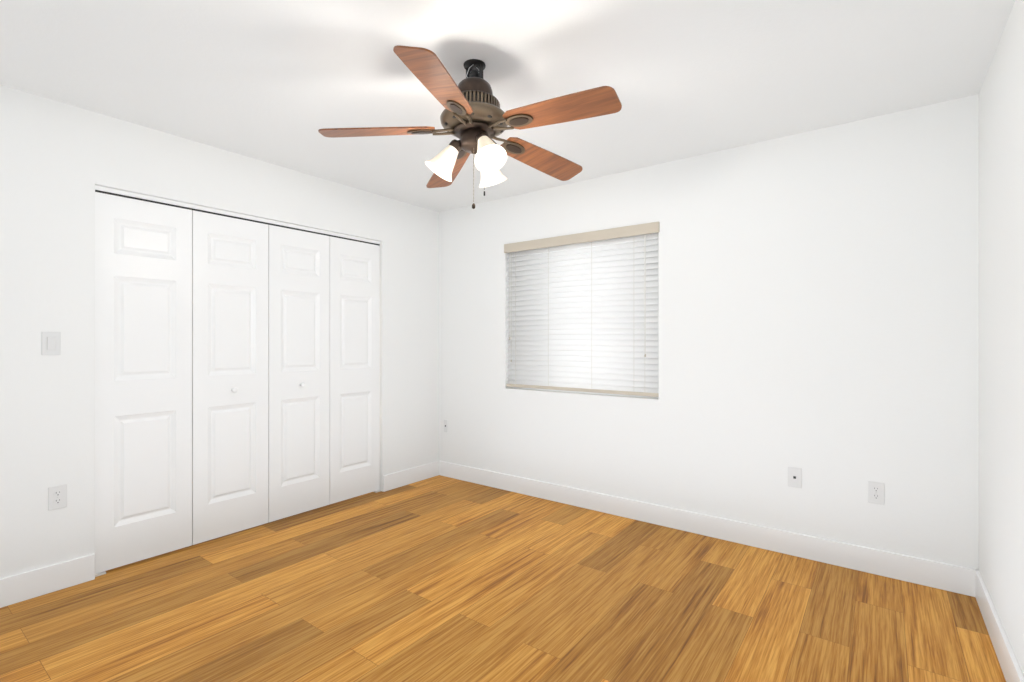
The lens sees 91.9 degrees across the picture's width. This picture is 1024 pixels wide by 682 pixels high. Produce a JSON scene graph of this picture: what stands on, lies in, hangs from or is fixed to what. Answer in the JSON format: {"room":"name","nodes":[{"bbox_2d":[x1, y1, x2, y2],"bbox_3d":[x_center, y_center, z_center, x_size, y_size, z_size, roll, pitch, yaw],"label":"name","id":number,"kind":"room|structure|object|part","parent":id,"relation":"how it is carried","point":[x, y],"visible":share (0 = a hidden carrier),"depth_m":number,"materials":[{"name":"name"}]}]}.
{"room":"empty bedroom","nodes":[
{"label":"empty bedroom","id":0,"kind":"room"},
{"bbox_2d":[0,85,438,578],"bbox_3d":[-1.811,0.022,3.202,0.140,2.440,3.880,0,0,37],"label":"wall","id":1,"kind":"structure","parent":0,"point":[59,161],"depth_m":2.55,"materials":[{"name":"white paint"}]},
{"bbox_2d":[0,554,94,607],"bbox_3d":[-2.493,1.176,2.160,0.014,0.132,1.054,0,0,37],"label":"baseboard","id":2,"kind":"structure","parent":1,"relation":"attached to","point":[20,587],"depth_m":2.43,"materials":[{"name":"white wood"}]},
{"bbox_2d":[42,332,60,354],"bbox_3d":[-2.279,0.012,2.449,0.013,0.115,0.070,0,0,37],"label":"light switch","id":3,"kind":"object","parent":1,"relation":"attached to","point":[51,343],"visible":1,"depth_m":2.45,"materials":[{"name":"white plastic"}]},
{"bbox_2d":[48,484,66,510],"bbox_3d":[-2.267,0.780,2.470,0.007,0.115,0.070,0,0,37],"label":"electrical outlet","id":4,"kind":"object","parent":1,"relation":"attached to","point":[57,497],"visible":1,"depth_m":2.47,"materials":[{"name":"white plastic"}]},
{"bbox_2d":[95,192,191,573],"bbox_3d":[-2.078,0.221,2.807,0.034,2.018,0.458,0,0,37],"label":"closet door","id":5,"kind":"structure","parent":1,"relation":"in","point":[143,380],"depth_m":2.78,"materials":[{"name":"white wood"}]},
{"bbox_2d":[192,210,267,544],"bbox_3d":[-1.785,0.221,3.166,0.072,2.018,0.458,0,0,37],"label":"closet door","id":6,"kind":"structure","parent":1,"relation":"in","point":[229,375],"depth_m":3.15,"materials":[{"name":"white wood"}]},
{"bbox_2d":[95,185,380,576],"bbox_3d":[-1.655,0.210,3.358,0.042,2.064,1.857,0,0,37],"label":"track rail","id":7,"kind":"object","parent":1,"relation":"attached to","point":[125,194],"visible":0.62,"depth_m":3.10,"materials":[{"name":"white metal"}]},
{"bbox_2d":[268,225,329,521],"bbox_3d":[-1.508,0.221,3.537,0.072,2.018,0.458,0,0,37],"label":"closet door","id":8,"kind":"structure","parent":1,"relation":"in","point":[298,371],"depth_m":3.52,"materials":[{"name":"white wood"}]},
{"bbox_2d":[330,236,379,503],"bbox_3d":[-1.245,0.221,3.919,0.034,2.018,0.458,0,0,37],"label":"closet door","id":9,"kind":"structure","parent":1,"relation":"in","point":[354,368],"depth_m":3.90,"materials":[{"name":"white wood"}]},
{"bbox_2d":[383,461,439,491],"bbox_3d":[-0.873,1.176,4.326,0.014,0.132,0.617,0,0,37],"label":"baseboard","id":10,"kind":"structure","parent":1,"relation":"attached to","point":[391,481],"depth_m":4.30,"materials":[{"name":"white wood"}]},
{"bbox_2d":[0,475,1005,681],"bbox_3d":[-0.528,1.292,2.243,4.563,0.100,3.880,0,0,37],"label":"floor","id":11,"kind":"structure","parent":0,"point":[439,578],"depth_m":2.28,"materials":[{"name":"wood"}]},
{"bbox_2d":[0,0,1014,211],"bbox_3d":[-0.284,-1.248,2.060,3.953,0.100,3.880,0,0,37],"label":"ceiling","id":12,"kind":"structure","parent":0,"point":[279,82],"depth_m":2.18,"materials":[{"name":"white paint"}]},
{"bbox_2d":[318,45,621,208],"bbox_3d":[-0.127,-0.878,2.128,1.221,0.641,1.244,-2,-3,37],"label":"fan","id":13,"kind":"object","parent":12,"relation":"hanging from","point":[475,118],"visible":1,"depth_m":2.05,"materials":[{"name":"brown wood"}]},
{"bbox_3d":[-0.572,-0.889,2.103,0.416,0.064,0.382,-2,-3,37],"label":"blade","id":14,"kind":"part","parent":13,"relation":"part of","materials":[{"name":"brown wood"}]},
{"bbox_3d":[-0.251,-0.903,1.739,0.282,0.064,0.470,-2,-3,37],"label":"blade","id":15,"kind":"part","parent":13,"relation":"part of","materials":[{"name":"brown wood"}]},
{"bbox_3d":[-0.316,-0.873,2.518,0.452,0.064,0.324,-2,-3,37],"label":"blade","id":16,"kind":"part","parent":13,"relation":"part of","materials":[{"name":"brown wood"}]},
{"bbox_3d":[0.150,-0.877,2.398,0.214,0.064,0.481,-2,-3,37],"label":"blade","id":17,"kind":"part","parent":13,"relation":"part of","materials":[{"name":"brown wood"}]},
{"bbox_3d":[0.188,-0.895,1.932,0.482,0.064,0.166,-2,-3,37],"label":"blade","id":18,"kind":"part","parent":13,"relation":"part of","materials":[{"name":"brown wood"}]},
{"bbox_2d":[439,94,978,569],"bbox_3d":[0.854,0.022,3.581,3.673,2.440,0.200,0,0,37],"label":"wall","id":19,"kind":"structure","parent":0,"point":[819,306],"depth_m":2.91,"materials":[{"name":"white paint"}]},
{"bbox_2d":[444,419,446,431],"bbox_3d":[-0.610,0.780,4.548,0.044,0.115,0.006,0,0,37],"label":"jack","id":20,"kind":"object","parent":19,"relation":"attached to","point":[445,425],"visible":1,"depth_m":4.55,"materials":[{"name":"white plastic"}]},
{"bbox_2d":[504,222,658,396],"bbox_3d":[0.483,-0.213,3.764,1.322,1.188,0.073,0,0,37],"label":"window blind","id":21,"kind":"object","parent":19,"relation":"attached to","point":[578,321],"visible":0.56,"depth_m":3.71,"materials":[{"name":"white plastic"}]},
{"bbox_2d":[440,461,971,595],"bbox_3d":[0.790,1.176,3.496,3.673,0.132,0.014,0,0,37],"label":"baseboard","id":22,"kind":"structure","parent":19,"relation":"attached to","point":[939,575],"depth_m":3.01,"materials":[{"name":"white wood"}]},
{"bbox_2d":[788,467,801,487],"bbox_3d":[1.637,0.790,2.866,0.070,0.115,0.006,0,0,37],"label":"phone jack","id":23,"kind":"object","parent":19,"relation":"attached to","point":[794,477],"visible":1,"depth_m":2.86,"materials":[{"name":"white plastic"}]},
{"bbox_2d":[868,481,883,504],"bbox_3d":[1.941,0.810,2.638,0.070,0.115,0.007,0,0,37],"label":"electrical outlet","id":24,"kind":"object","parent":19,"relation":"attached to","point":[875,492],"visible":1,"depth_m":2.64,"materials":[{"name":"white plastic"}]},
{"bbox_2d":[979,0,1023,675],"bbox_3d":[1.242,0.022,0.918,0.140,2.440,3.880,0,0,37],"label":"wall","id":25,"kind":"structure","parent":0,"point":[1001,331],"depth_m":1.91,"materials":[{"name":"white paint"}]},
{"bbox_2d":[972,569,1023,681],"bbox_3d":[1.180,1.176,0.964,0.014,0.132,3.540,0,0,37],"label":"baseboard","id":26,"kind":"structure","parent":25,"relation":"attached to","point":[1011,670],"depth_m":1.97,"materials":[{"name":"white wood"}]}
]}

